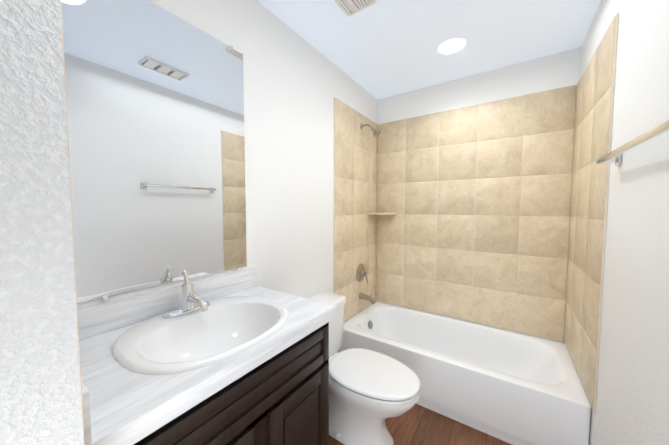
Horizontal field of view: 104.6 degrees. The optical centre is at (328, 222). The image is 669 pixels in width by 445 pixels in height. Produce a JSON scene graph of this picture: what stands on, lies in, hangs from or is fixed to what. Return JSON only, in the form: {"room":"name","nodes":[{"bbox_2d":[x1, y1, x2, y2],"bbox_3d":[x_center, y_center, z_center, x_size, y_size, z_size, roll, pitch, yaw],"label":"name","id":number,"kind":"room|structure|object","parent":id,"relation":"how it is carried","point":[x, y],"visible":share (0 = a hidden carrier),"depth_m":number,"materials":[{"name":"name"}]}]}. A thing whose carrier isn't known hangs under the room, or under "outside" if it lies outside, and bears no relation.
{"room":"bathroom","nodes":[
{"label":"bathroom","id":0,"kind":"room"},
{"bbox_2d":[0,0,83,444],"bbox_3d":[-1.050,0.120,0.066,0.710,2.490,1.300,2,4,35],"label":"wall block","id":1,"kind":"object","parent":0,"point":[40,394],"visible":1,"depth_m":0.36,"materials":[{"name":"paint"}]},
{"bbox_2d":[60,0,84,444],"bbox_3d":[-0.637,0.092,0.571,0.608,2.490,0.002,2,4,35],"label":"wall","id":2,"kind":"structure","parent":0,"point":[72,218],"depth_m":0.39,"materials":[{"name":"white paint"}]},
{"bbox_2d":[77,0,376,351],"bbox_3d":[-0.204,0.025,1.809,0.100,2.490,2.532,2,4,35],"label":"wall","id":3,"kind":"structure","parent":0,"point":[294,83],"depth_m":1.59,"materials":[{"name":"white paint"}]},
{"bbox_2d":[61,0,246,302],"bbox_3d":[-0.651,-0.297,1.052,0.008,1.116,0.742,2,4,35],"label":"mirror","id":4,"kind":"object","parent":3,"relation":"attached to","point":[155,103],"visible":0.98,"depth_m":0.99,"materials":[{"name":"clear glass"}]},
{"bbox_2d":[334,97,377,322],"bbox_3d":[0.271,-0.071,2.383,0.016,1.851,0.780,2,4,35],"label":"tiled wall","id":5,"kind":"structure","parent":3,"relation":"attached to","point":[355,148],"depth_m":2.32,"materials":[{"name":"beige tile"}]},
{"bbox_2d":[356,264,367,282],"bbox_3d":[0.334,0.477,2.430,0.075,0.172,0.172,2,4,35],"label":"shower valve","id":6,"kind":"object","parent":5,"relation":"attached to","point":[361,272],"visible":1,"depth_m":2.42,"materials":[{"name":"silver metal"}]},
{"bbox_2d":[359,293,374,303],"bbox_3d":[0.366,0.708,2.421,0.152,0.090,0.058,2,4,35],"label":"tub spout","id":7,"kind":"object","parent":5,"relation":"attached to","point":[366,297],"visible":1,"depth_m":2.40,"materials":[{"name":"silver metal"}]},
{"bbox_2d":[360,123,379,136],"bbox_3d":[0.378,-0.841,2.328,0.182,0.143,0.072,2,4,35],"label":"shower head","id":8,"kind":"object","parent":5,"relation":"attached to","point":[376,132],"visible":1,"depth_m":2.31},
{"bbox_2d":[329,404,511,444],"bbox_3d":[0.062,1.375,0.842,1.724,0.100,3.932,2,4,35],"label":"floor","id":9,"kind":"structure","parent":0,"point":[416,424],"depth_m":1.59,"materials":[{"name":"brown wood"}]},
{"bbox_2d":[78,268,335,444],"bbox_3d":[-0.425,0.797,0.971,0.538,1.040,0.829,2,4,35],"label":"bathroom vanity","id":10,"kind":"object","parent":9,"relation":"on","point":[273,389],"visible":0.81,"depth_m":0.81,"materials":[{"name":"white stone"}]},
{"bbox_2d":[112,296,288,374],"bbox_3d":[-0.425,0.440,0.951,0.476,0.156,0.556,2,4,35],"label":"sink","id":11,"kind":"object","parent":10,"relation":"in","point":[220,329],"visible":0.69,"depth_m":0.96,"materials":[{"name":"white ceramic"}]},
{"bbox_2d":[164,270,209,318],"bbox_3d":[-0.527,0.277,1.014,0.175,0.162,0.176,2,4,35],"label":"faucet","id":12,"kind":"object","parent":11,"relation":"on","point":[190,300],"visible":1,"depth_m":1.01,"materials":[{"name":"silver metal"}]},
{"bbox_2d":[307,292,419,444],"bbox_3d":[0.149,0.913,1.577,0.789,0.742,0.476,2,4,35],"label":"toilet","id":13,"kind":"object","parent":9,"relation":"on","point":[371,392],"visible":0.71,"depth_m":1.46,"materials":[{"name":"white ceramic"}]},
{"bbox_2d":[338,302,590,444],"bbox_3d":[0.911,1.072,2.045,1.518,0.375,0.757,2,4,35],"label":"bathtub","id":14,"kind":"object","parent":9,"relation":"on","point":[513,388],"visible":0.85,"depth_m":1.72,"materials":[{"name":"white ceramic"}]},
{"bbox_2d":[257,0,600,99],"bbox_3d":[0.062,-1.212,0.702,1.724,0.100,3.932,2,4,35],"label":"ceiling","id":15,"kind":"structure","parent":0,"point":[380,49],"depth_m":1.66,"materials":[{"name":"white paint"}]},
{"bbox_2d":[334,0,376,16],"bbox_3d":[0.125,-1.186,1.354,0.180,0.020,0.215,2,4,35],"label":"air vent","id":16,"kind":"object","parent":15,"relation":"attached to","point":[349,7],"visible":1,"depth_m":1.41,"materials":[{"name":"white plastic"}]},
{"bbox_2d":[438,38,465,54],"bbox_3d":[0.855,-1.216,1.792,0.178,0.007,0.178,2,4,35],"label":"recessed light","id":17,"kind":"object","parent":15,"relation":"in","point":[451,46],"visible":1,"depth_m":1.78,"materials":[{"name":"white plastic"}]},
{"bbox_2d":[375,47,580,343],"bbox_3d":[1.158,-0.004,2.341,1.524,2.490,0.100,2,4,35],"label":"wall","id":18,"kind":"structure","parent":0,"point":[554,71],"depth_m":2.12,"materials":[{"name":"white paint"}]},
{"bbox_2d":[378,85,573,340],"bbox_3d":[1.125,-0.066,2.290,1.523,1.851,0.016,2,4,35],"label":"tiled wall","id":19,"kind":"structure","parent":18,"relation":"attached to","point":[481,200],"depth_m":2.17,"materials":[{"name":"beige tile"}]},
{"bbox_2d":[368,212,396,214],"bbox_3d":[0.534,-0.089,2.565,0.215,0.018,0.215,2,4,35],"label":"corner shelf","id":20,"kind":"object","parent":19,"relation":"attached to","point":[379,213],"visible":1,"depth_m":2.52,"materials":[{"name":"beige tile"}]},
{"bbox_2d":[579,0,668,444],"bbox_3d":[0.756,0.105,0.349,0.100,2.490,3.832,2,4,35],"label":"wall","id":21,"kind":"structure","parent":0,"point":[632,403],"depth_m":0.92,"materials":[{"name":"white paint"}]},
{"bbox_2d":[562,13,618,411],"bbox_3d":[1.507,-0.025,1.521,0.016,1.851,0.780,2,4,35],"label":"tiled wall","id":22,"kind":"structure","parent":21,"relation":"attached to","point":[593,104],"depth_m":1.42,"materials":[{"name":"beige tile"}]},
{"bbox_2d":[596,120,668,165],"bbox_3d":[1.006,-0.249,0.838,0.069,0.044,0.683,2,4,35],"label":"towel bar","id":23,"kind":"object","parent":21,"relation":"attached to","point":[614,156],"visible":1,"depth_m":0.81,"materials":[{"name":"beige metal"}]}
]}

